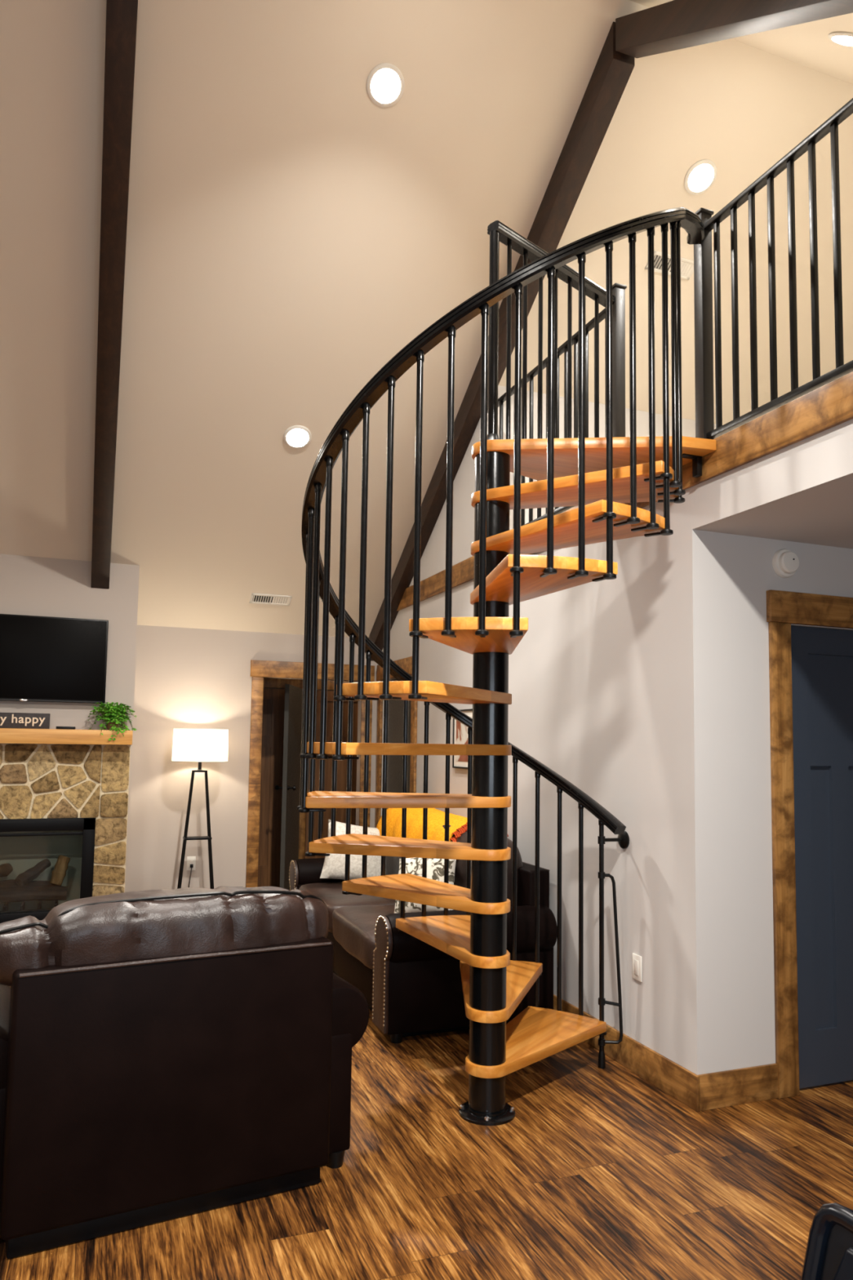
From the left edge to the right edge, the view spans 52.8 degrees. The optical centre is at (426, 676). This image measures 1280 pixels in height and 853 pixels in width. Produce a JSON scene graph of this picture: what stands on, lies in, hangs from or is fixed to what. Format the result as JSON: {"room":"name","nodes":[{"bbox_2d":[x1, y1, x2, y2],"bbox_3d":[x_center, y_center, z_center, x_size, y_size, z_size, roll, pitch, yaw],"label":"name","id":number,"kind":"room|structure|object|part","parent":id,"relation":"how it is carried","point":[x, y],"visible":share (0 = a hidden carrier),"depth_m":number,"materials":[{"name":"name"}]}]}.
{"room":"living room","nodes":[
{"label":"living room","id":0,"kind":"room"},
{"bbox_2d":[0,553,139,892],"bbox_3d":[-3.570,0.519,6.382,2.595,2.843,0.590,3,-5,-21],"label":"wall","id":1,"kind":"structure","parent":0,"point":[37,586],"depth_m":6.49,"materials":[{"name":"beige paint"}]},
{"bbox_2d":[0,613,108,703],"bbox_3d":[-2.945,-0.133,6.312,1.116,0.633,0.072,3,-5,-21],"label":"television","id":2,"kind":"object","parent":1,"relation":"attached to","point":[43,659],"visible":1,"depth_m":6.35,"materials":[{"name":"black"}]},
{"bbox_2d":[125,625,377,892],"bbox_3d":[-3.374,0.752,6.811,6.184,2.450,0.100,3,-5,-21],"label":"wall","id":3,"kind":"structure","parent":0,"point":[185,677],"depth_m":7.30,"materials":[{"name":"beige paint"}]},
{"bbox_2d":[186,856,195,870],"bbox_3d":[-1.980,1.572,7.226,0.072,0.116,0.008,3,-5,-21],"label":"wall outlet","id":4,"kind":"object","parent":3,"relation":"attached to","point":[190,860],"visible":1,"depth_m":7.22,"materials":[{"name":"white plastic"}]},
{"bbox_2d":[245,659,374,887],"bbox_3d":[-1.024,0.974,7.623,1.130,2.200,0.029,3,-5,-21],"label":"trim","id":5,"kind":"structure","parent":3,"relation":"attached to","point":[260,669],"depth_m":7.49,"materials":[{"name":"brown wood"}]},
{"bbox_2d":[0,0,852,637],"bbox_3d":[0.033,-2.062,3.819,10.400,3.000,8.580,3,-5,-21],"label":"ceiling","id":6,"kind":"structure","parent":0,"point":[291,232],"depth_m":4.98,"materials":[{"name":"beige paint"}]},
{"bbox_2d":[90,0,137,588],"bbox_3d":[-1.858,-2.041,5.041,0.130,2.511,3.468,3,-5,-21],"label":"ceiling beam","id":7,"kind":"structure","parent":6,"relation":"attached to","point":[121,15],"depth_m":4.63,"materials":[{"name":"brown wood"}]},
{"bbox_2d":[249,593,292,605],"bbox_3d":[-1.316,-0.650,7.256,0.340,0.072,0.103,3,-5,-21],"label":"ceiling vent","id":8,"kind":"object","parent":6,"relation":"in","point":[257,598],"visible":1,"depth_m":7.25,"materials":[{"name":"white plastic"}]},
{"bbox_2d":[283,425,311,448],"bbox_3d":[-0.901,-1.671,5.997,0.196,0.113,0.165,2,-5,-16],"label":"recessed light","id":9,"kind":"object","parent":6,"relation":"in","point":[295,437],"visible":1,"depth_m":5.98,"materials":[{"name":"white plastic"}]},
{"bbox_2d":[366,62,404,107],"bbox_3d":[-0.209,-3.016,4.383,0.196,0.113,0.165,2,-5,-16],"label":"recessed light","id":10,"kind":"object","parent":6,"relation":"in","point":[385,84],"visible":1,"depth_m":4.37,"materials":[{"name":"white plastic"}]},
{"bbox_2d":[368,21,635,661],"bbox_3d":[0.260,-1.728,6.145,0.130,2.905,4.058,3,-5,-21],"label":"ceiling beam","id":11,"kind":"structure","parent":6,"relation":"attached to","point":[613,69],"depth_m":4.98,"materials":[{"name":"brown wood"}]},
{"bbox_2d":[644,250,693,279],"bbox_3d":[1.567,-2.624,5.484,0.340,0.072,0.103,3,-5,-21],"label":"ceiling vent","id":12,"kind":"object","parent":6,"relation":"in","point":[686,265],"visible":0.5,"depth_m":5.49,"materials":[{"name":"white plastic"}]},
{"bbox_2d":[684,159,716,195],"bbox_3d":[1.617,-2.944,5.065,0.196,0.113,0.165,2,-5,-16],"label":"recessed light","id":13,"kind":"object","parent":6,"relation":"in","point":[702,175],"visible":1,"depth_m":5.05,"materials":[{"name":"white plastic"}]},
{"bbox_2d":[615,0,852,57],"bbox_3d":[1.737,-2.003,2.283,0.130,2.902,4.190,3,-5,-21],"label":"ceiling beam","id":14,"kind":"structure","parent":6,"relation":"attached to","point":[675,24],"depth_m":3.67,"materials":[{"name":"brown wood"}]},
{"bbox_2d":[827,31,852,46],"bbox_3d":[2.000,-3.015,4.062,0.196,0.113,0.165,2,-5,-16],"label":"recessed light","id":15,"kind":"object","parent":6,"relation":"in","point":[845,38],"visible":1,"depth_m":4.04,"materials":[{"name":"white plastic"}]},
{"bbox_2d":[0,986,852,1279],"bbox_3d":[-0.371,1.891,4.428,10.400,0.100,10.430,3,-5,-21],"label":"floor","id":16,"kind":"structure","parent":0,"point":[597,1173],"depth_m":2.87,"materials":[{"name":"brown wood"}]},
{"bbox_2d":[0,728,133,923],"bbox_3d":[-3.199,1.161,6.290,1.902,1.560,0.640,3,-5,-21],"label":"fireplace","id":17,"kind":"object","parent":16,"relation":"on","point":[64,792],"visible":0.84,"depth_m":6.37,"materials":[{"name":"stone"}]},
{"bbox_2d":[0,712,49,728],"bbox_3d":[-3.058,0.313,6.155,0.655,0.112,0.034,3,-5,-21],"label":"sign","id":18,"kind":"object","parent":17,"relation":"on","point":[7,720],"visible":1,"depth_m":6.20,"materials":[{"name":"grey wood"}]},
{"bbox_2d":[0,879,61,886],"bbox_3d":[-3.228,1.594,6.395,0.936,0.154,0.142,3,-5,-21],"label":"log","id":19,"kind":"object","parent":17,"relation":"on","point":[9,882],"visible":0.21,"depth_m":6.45,"materials":[{"name":"brown wood"}]},
{"bbox_2d":[0,862,13,876],"bbox_3d":[-3.227,1.454,6.331,0.107,0.122,0.348,-2,-5,34],"label":"log","id":20,"kind":"object","parent":19,"relation":"on","point":[6,869],"visible":1,"depth_m":6.40,"materials":[{"name":"brown wood"}]},
{"bbox_2d":[50,855,70,885],"bbox_3d":[-2.771,1.466,6.498,0.130,0.228,0.116,3,-5,-21],"label":"log","id":21,"kind":"object","parent":19,"relation":"on","point":[59,873],"visible":1,"depth_m":6.46,"materials":[{"name":"brown wood"}]},
{"bbox_2d":[0,885,67,902],"bbox_3d":[-3.100,1.597,6.271,0.884,0.130,0.128,3,-5,-21],"label":"log","id":22,"kind":"object","parent":17,"relation":"on","point":[12,893],"visible":1,"depth_m":6.30,"materials":[{"name":"brown wood"}]},
{"bbox_2d":[14,858,50,886],"bbox_3d":[-2.934,1.459,6.405,0.088,0.176,0.276,-1,-5,26],"label":"log","id":23,"kind":"object","parent":22,"relation":"on","point":[30,874],"visible":1,"depth_m":6.37,"materials":[{"name":"brown wood"}]},
{"bbox_3d":[-3.136,1.415,6.114,1.428,0.789,0.030,3,-5,-21],"label":"firebox frame","id":24,"kind":"part","parent":17,"relation":"part of","materials":[{"name":"black metal"}]},
{"bbox_2d":[55,726,75,729],"bbox_3d":[-2.654,0.378,6.319,0.130,0.020,0.100,3,-5,-21],"label":"media box","id":25,"kind":"object","parent":17,"relation":"on","point":[56,727],"visible":0.92,"depth_m":6.27,"materials":[{"name":"black plastic"}]},
{"bbox_2d":[0,728,133,744],"bbox_3d":[-3.110,0.422,6.141,1.902,0.107,0.199,3,-5,-21],"label":"mantel shelf","id":26,"kind":"object","parent":17,"relation":"attached to","point":[7,735],"depth_m":6.22,"materials":[{"name":"brown wood"}]},
{"bbox_2d":[88,701,136,740],"bbox_3d":[-2.341,0.342,6.401,0.355,0.314,0.257,3,-5,-21],"label":"trailing plant","id":27,"kind":"object","parent":17,"relation":"on","point":[114,714],"visible":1,"depth_m":6.38,"materials":[{"name":"green plant"}]},
{"bbox_3d":[-2.351,0.373,6.424,0.094,0.055,0.094,3,-5,-21],"label":"pot","id":28,"kind":"part","parent":27,"relation":"part of","materials":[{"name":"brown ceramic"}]},
{"bbox_2d":[0,886,368,1258],"bbox_3d":[-0.998,1.235,3.141,1.398,0.992,1.024,3,-5,-28],"label":"leather sofa","id":29,"kind":"object","parent":16,"relation":"on","point":[165,1055],"visible":1,"depth_m":2.68,"materials":[{"name":"black leather"}]},
{"bbox_3d":[-1.523,1.366,2.899,0.259,0.579,0.878,3,-5,-28],"label":"arm","id":30,"kind":"part","parent":29,"relation":"part of","materials":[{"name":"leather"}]},
{"bbox_2d":[0,886,328,986],"bbox_3d":[-0.870,0.857,2.879,1.122,0.270,0.342,3,-5,-28],"label":"cushion","id":31,"kind":"object","parent":29,"relation":"on","point":[148,924],"depth_m":2.74,"materials":[{"name":"leather"}]},
{"bbox_3d":[-0.520,1.421,3.436,0.259,0.579,0.878,3,-5,-28],"label":"arm","id":32,"kind":"part","parent":29,"relation":"part of","materials":[{"name":"leather"}]},
{"bbox_2d":[171,728,228,888],"bbox_3d":[-1.857,1.219,6.971,0.449,1.589,0.449,-1,-5,28],"label":"floor lamp","id":33,"kind":"object","parent":16,"relation":"on","point":[200,745],"visible":0.95,"depth_m":6.87,"materials":[{"name":"black"}]},
{"bbox_3d":[-1.974,1.389,6.971,0.131,1.247,0.017,1,-4,2],"label":"leg","id":34,"kind":"part","parent":33,"relation":"part of","materials":[{"name":"black metal"}]},
{"bbox_3d":[-1.937,1.382,6.873,0.131,1.246,0.017,5,-6,-44],"label":"leg","id":35,"kind":"part","parent":33,"relation":"part of","materials":[{"name":"black metal"}]},
{"bbox_2d":[182,835,212,839],"bbox_3d":[-1.859,1.309,6.964,0.216,0.017,0.124,3,-5,-21],"label":"crossbar","id":36,"kind":"object","parent":33,"relation":"attached to","point":[193,837],"depth_m":6.93,"materials":[{"name":"black metal"}]},
{"bbox_3d":[-1.850,0.701,7.011,0.124,0.154,0.124,3,-5,-21],"label":"stem","id":37,"kind":"part","parent":33,"relation":"part of","materials":[{"name":"black metal"}]},
{"bbox_3d":[-1.848,0.560,7.022,0.444,0.260,0.444,3,-5,-21],"label":"lamp shade","id":38,"kind":"part","parent":33,"relation":"part of","materials":[{"name":"white fabric"}]},
{"bbox_3d":[-1.783,1.397,7.043,0.131,1.246,0.017,5,-6,-44],"label":"leg","id":39,"kind":"part","parent":33,"relation":"part of","materials":[{"name":"black metal"}]},
{"bbox_3d":[-1.745,1.391,6.945,0.131,1.247,0.017,1,-4,2],"label":"leg","id":40,"kind":"part","parent":33,"relation":"part of","materials":[{"name":"black metal"}]},
{"bbox_2d":[288,824,557,1043],"bbox_3d":[-0.159,1.425,5.508,0.992,1.001,2.390,3,-5,-21],"label":"leather sofa","id":41,"kind":"object","parent":16,"relation":"on","point":[410,986],"visible":0.52,"depth_m":4.53,"materials":[{"name":"black leather"}]},
{"bbox_3d":[-0.991,1.628,6.314,0.005,0.547,0.240,3,-5,-21],"label":"nailhead trim","id":42,"kind":"part","parent":41,"relation":"part of","materials":[{"name":"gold metal"}]},
{"bbox_3d":[-0.979,1.636,6.317,0.022,0.560,0.250,3,-5,-21],"label":"arm","id":43,"kind":"part","parent":41,"relation":"part of","materials":[{"name":"leather"}]},
{"bbox_3d":[-0.536,1.657,6.490,0.941,0.579,0.259,3,-5,-21],"label":"arm","id":44,"kind":"part","parent":41,"relation":"part of","materials":[{"name":"leather"}]},
{"bbox_2d":[298,882,395,933],"bbox_3d":[-0.481,1.562,5.877,0.659,0.196,0.927,3,-5,-21],"label":"seat cushion","id":45,"kind":"object","parent":41,"relation":"on","point":[331,893],"depth_m":5.61,"materials":[{"name":"leather"}]},
{"bbox_3d":[-0.182,1.739,5.477,0.815,0.230,1.910,3,-5,-21],"label":"seat","id":46,"kind":"part","parent":41,"relation":"part of","materials":[{"name":"leather"}]},
{"bbox_2d":[320,819,381,879],"bbox_3d":[-0.505,1.281,6.235,0.532,0.475,0.200,1,-4,-9],"label":"throw pillow","id":47,"kind":"object","parent":41,"relation":"on","point":[334,865],"visible":0.48,"depth_m":6.15,"materials":[{"name":"beige fabric"}]},
{"bbox_2d":[332,905,395,969],"bbox_3d":[-0.149,1.498,5.005,0.658,0.198,0.927,3,-5,-21],"label":"seat cushion","id":48,"kind":"object","parent":41,"relation":"on","point":[353,927],"depth_m":4.90,"materials":[{"name":"leather"}]},
{"bbox_3d":[-0.234,1.486,4.336,0.005,0.547,0.240,3,-5,-21],"label":"nailhead trim","id":49,"kind":"part","parent":41,"relation":"part of","materials":[{"name":"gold metal"}]},
{"bbox_3d":[-0.223,1.495,4.341,0.022,0.560,0.250,3,-5,-21],"label":"arm","id":50,"kind":"part","parent":41,"relation":"part of","materials":[{"name":"leather"}]},
{"bbox_2d":[385,856,400,875],"bbox_3d":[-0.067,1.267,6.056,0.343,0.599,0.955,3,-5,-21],"label":"throw pillow","id":51,"kind":"object","parent":41,"relation":"on","point":[392,864],"depth_m":6.09,"materials":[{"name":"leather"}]},
{"bbox_2d":[394,857,456,913],"bbox_3d":[-0.009,1.224,5.016,0.505,0.452,0.219,-2,-5,34],"label":"throw pillow","id":52,"kind":"object","parent":41,"relation":"on","point":[435,867],"visible":0.32,"depth_m":4.96,"materials":[{"name":"fabric"}]},
{"bbox_2d":[376,808,508,857],"bbox_3d":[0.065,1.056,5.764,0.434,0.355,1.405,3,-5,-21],"label":"throw pillow","id":53,"kind":"object","parent":41,"relation":"on","point":[436,818],"visible":0.33,"depth_m":5.69,"materials":[{"name":"yellow fabric"}]},
{"bbox_3d":[0.223,1.515,4.505,0.941,0.579,0.259,3,-5,-21],"label":"arm","id":54,"kind":"part","parent":41,"relation":"part of","materials":[{"name":"leather"}]},
{"bbox_2d":[442,824,523,910],"bbox_3d":[0.272,1.204,5.187,0.355,0.597,0.955,3,-5,-21],"label":"cushion","id":55,"kind":"object","parent":41,"relation":"on","point":[460,872],"depth_m":4.84,"materials":[{"name":"leather"}]},
{"bbox_3d":[0.235,1.500,5.653,0.130,0.745,2.130,3,-5,-21],"label":"panel","id":56,"kind":"part","parent":41,"relation":"part of","materials":[{"name":"leather"}]},
{"bbox_2d":[297,207,716,1125],"bbox_3d":[0.289,-0.110,3.647,1.656,3.788,1.622,3,-5,-21],"label":"spiral staircase","id":57,"kind":"structure","parent":16,"relation":"on","point":[597,475],"depth_m":3.46,"materials":[{"name":"black metal"}]},
{"bbox_3d":[0.293,-1.474,3.747,0.042,0.965,0.042,3,-5,-21],"label":"landing post","id":58,"kind":"part","parent":57,"relation":"part of","materials":[{"name":"black metal"}]},
{"bbox_3d":[0.296,-0.638,3.688,1.646,2.675,1.614,3,-5,-21],"label":"handrail","id":59,"kind":"part","parent":57,"relation":"part of","materials":[{"name":"black plastic"}]},
{"bbox_3d":[0.615,-1.948,4.086,0.894,0.047,0.066,5,-6,-44],"label":"landing rail","id":60,"kind":"part","parent":57,"relation":"part of","materials":[{"name":"black plastic"}]},
{"bbox_2d":[800,1202,852,1279],"bbox_3d":[0.377,1.121,0.825,0.521,0.906,0.485,3,-5,-21],"label":"dining chair","id":61,"kind":"object","parent":16,"relation":"on","point":[828,1255],"visible":1,"depth_m":1.13,"materials":[{"name":"black leather"}]},
{"bbox_2d":[374,413,716,1075],"bbox_3d":[0.395,-0.038,5.833,0.100,3.983,4.515,3,-5,-21],"label":"wall","id":62,"kind":"structure","parent":0,"point":[611,681],"depth_m":4.15,"materials":[{"name":"grey paint"}]},
{"bbox_2d":[375,656,417,827],"bbox_3d":[-0.274,0.960,7.295,0.029,2.200,1.030,3,-5,-21],"label":"trim","id":63,"kind":"structure","parent":62,"relation":"attached to","point":[406,664],"depth_m":7.18,"materials":[{"name":"brown wood"}]},
{"bbox_2d":[386,679,411,808],"bbox_3d":[-0.244,1.029,7.301,0.115,2.039,0.794,3,-5,-21],"label":"door","id":64,"kind":"structure","parent":62,"relation":"in","point":[395,726],"depth_m":7.44,"materials":[{"name":"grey wood"}]},
{"bbox_2d":[452,708,472,768],"bbox_3d":[0.279,0.430,5.913,0.018,0.410,0.470,3,-5,-21],"label":"framed picture","id":65,"kind":"object","parent":62,"relation":"attached to","point":[460,735],"visible":0.34,"depth_m":6.00,"materials":[{"name":"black paper"}]},
{"bbox_2d":[455,715,472,761],"bbox_3d":[0.277,0.430,5.912,0.002,0.310,0.370,3,-5,-21],"label":"print","id":66,"kind":"object","parent":65,"relation":"attached to","point":[461,731],"depth_m":6.00},
{"bbox_2d":[396,371,852,610],"bbox_3d":[1.019,-0.883,4.112,0.019,0.158,8.260,3,-5,-21],"label":"trim","id":67,"kind":"structure","parent":62,"relation":"attached to","point":[829,406],"depth_m":3.33,"materials":[{"name":"brown wood"}]},
{"bbox_2d":[553,994,699,1111],"bbox_3d":[0.509,1.838,5.149,0.015,0.142,3.441,3,-5,-21],"label":"baseboard","id":68,"kind":"structure","parent":62,"relation":"attached to","point":[674,1079],"depth_m":3.84,"materials":[{"name":"brown wood"}]},
{"bbox_2d":[632,952,642,982],"bbox_3d":[0.976,1.349,3.984,0.009,0.116,0.072,3,-5,-21],"label":"wall outlet","id":69,"kind":"object","parent":62,"relation":"attached to","point":[637,959],"visible":1,"depth_m":3.98,"materials":[{"name":"white plastic"}]},
{"bbox_2d":[497,385,734,529],"bbox_3d":[2.292,-1.344,6.649,3.916,1.198,0.080,3,-5,-21],"label":"wall","id":70,"kind":"structure","parent":0,"point":[642,417],"depth_m":6.16,"materials":[{"name":"grey paint"}]},
{"bbox_2d":[531,418,852,560],"bbox_3d":[3.305,-0.777,3.771,4.016,0.334,6.030,3,-5,-21],"label":"ceiling","id":71,"kind":"structure","parent":0,"point":[802,491],"depth_m":3.47,"materials":[{"name":"grey paint"}]},
{"bbox_2d":[711,531,852,1071],"bbox_3d":[3.046,0.664,4.428,3.916,2.445,0.100,3,-5,-21],"label":"wall","id":72,"kind":"structure","parent":0,"point":[743,572],"depth_m":3.75,"materials":[{"name":"grey paint"}]},
{"bbox_2d":[698,1063,777,1111],"bbox_3d":[1.319,1.732,3.628,0.410,0.142,0.015,3,-5,-21],"label":"baseboard","id":73,"kind":"structure","parent":72,"relation":"attached to","point":[722,1089],"depth_m":3.62,"materials":[{"name":"brown wood"}]},
{"bbox_2d":[768,622,799,1098],"bbox_3d":[2.022,0.805,3.960,1.064,2.062,0.021,3,-5,-21],"label":"trim","id":74,"kind":"structure","parent":72,"relation":"attached to","point":[784,868],"depth_m":3.78,"materials":[{"name":"brown wood"}]},
{"bbox_2d":[772,548,799,577],"bbox_3d":[1.638,-0.516,3.891,0.132,0.132,0.052,3,-5,-21],"label":"smoke detector","id":75,"kind":"object","parent":72,"relation":"attached to","point":[785,562],"visible":1,"depth_m":3.88,"materials":[{"name":"white plastic"}]},
{"bbox_2d":[766,589,852,628],"bbox_3d":[2.040,-0.295,4.040,1.084,0.143,0.031,3,-5,-21],"label":"trim","id":76,"kind":"structure","parent":72,"relation":"attached to","point":[782,606],"depth_m":3.91,"materials":[{"name":"brown wood"}]},
{"bbox_2d":[791,626,852,1088],"bbox_3d":[2.022,0.802,3.961,0.834,2.044,0.126,3,-5,-21],"label":"door","id":77,"kind":"structure","parent":72,"relation":"in","point":[822,659],"depth_m":3.91,"materials":[{"name":"grey paint"}]},
{"bbox_3d":[-1.029,0.913,8.393,2.100,2.440,1.200,3,-5,-21],"label":"wall","id":78,"kind":"structure","parent":0,"visible":0},
{"bbox_2d":[257,688,284,887],"bbox_3d":[-1.758,1.121,8.620,0.685,2.020,0.029,3,-5,-21],"label":"door","id":79,"kind":"structure","parent":78,"relation":"in","point":[273,699],"depth_m":8.68,"materials":[{"name":"brown wood"}]},
{"bbox_2d":[275,684,302,890],"bbox_3d":[-1.314,1.107,8.368,0.190,2.018,0.755,1,-4,1],"label":"door","id":80,"kind":"structure","parent":78,"relation":"in","point":[291,787],"depth_m":8.20,"materials":[{"name":"grey wood"}]},
{"bbox_3d":[-1.321,1.044,8.059,0.190,0.052,0.052,1,-4,1],"label":"handle","id":81,"kind":"part","parent":80,"relation":"part of","materials":[{"name":"black metal"}]},
{"bbox_2d":[263,678,357,858],"bbox_3d":[-1.276,1.081,8.799,1.720,2.160,0.044,3,-5,-21],"label":"trim","id":82,"kind":"structure","parent":78,"relation":"attached to","point":[268,682],"depth_m":8.76,"materials":[{"name":"brown wood"}]},
{"bbox_2d":[304,689,358,858],"bbox_3d":[-0.906,1.158,8.943,0.700,2.020,0.029,3,-5,-21],"label":"door","id":83,"kind":"structure","parent":78,"relation":"in","point":[341,764],"depth_m":8.93,"materials":[{"name":"brown wood"}]},
{"bbox_3d":[3.316,-0.948,3.761,4.016,0.006,5.980,3,-5,-21],"label":"floor","id":84,"kind":"structure","parent":0,"visible":0},
{"bbox_2d":[487,283,626,526],"bbox_3d":[0.698,-1.423,5.085,0.070,1.069,1.610,3,-5,-21],"label":"loft railing","id":85,"kind":"object","parent":84,"relation":"on","point":[618,290],"visible":0.33,"depth_m":4.65,"materials":[{"name":"black metal"}]},
{"bbox_3d":[0.695,-1.862,5.144,0.040,0.023,1.555,3,-5,-21],"label":"rail","id":86,"kind":"part","parent":85,"relation":"part of","materials":[{"name":"black metal"}]},
{"bbox_3d":[0.681,-0.930,5.072,0.028,0.027,1.555,3,-5,-21],"label":"rail","id":87,"kind":"part","parent":85,"relation":"part of","materials":[{"name":"black metal"}]},
{"bbox_3d":[0.972,-1.465,4.367,0.056,1.050,0.056,3,-5,-21],"label":"newel post","id":88,"kind":"part","parent":85,"relation":"part of","materials":[{"name":"black metal"}]},
{"bbox_2d":[693,97,852,439],"bbox_3d":[1.855,-1.639,2.061,0.070,1.069,3.690,3,-5,-21],"label":"loft railing","id":89,"kind":"object","parent":84,"relation":"on","point":[703,264],"visible":0.91,"depth_m":3.40,"materials":[{"name":"black metal"}]},
{"bbox_3d":[1.209,-1.509,3.747,0.056,1.050,0.056,3,-5,-21],"label":"newel post","id":90,"kind":"part","parent":89,"relation":"part of","materials":[{"name":"black metal"}]},
{"bbox_3d":[1.861,-2.080,2.095,0.040,0.023,3.580,3,-5,-21],"label":"rail","id":91,"kind":"part","parent":89,"relation":"part of","materials":[{"name":"black metal"}]},
{"bbox_3d":[1.848,-1.148,2.023,0.028,0.027,3.580,3,-5,-21],"label":"rail","id":92,"kind":"part","parent":89,"relation":"part of","materials":[{"name":"black metal"}]}
]}

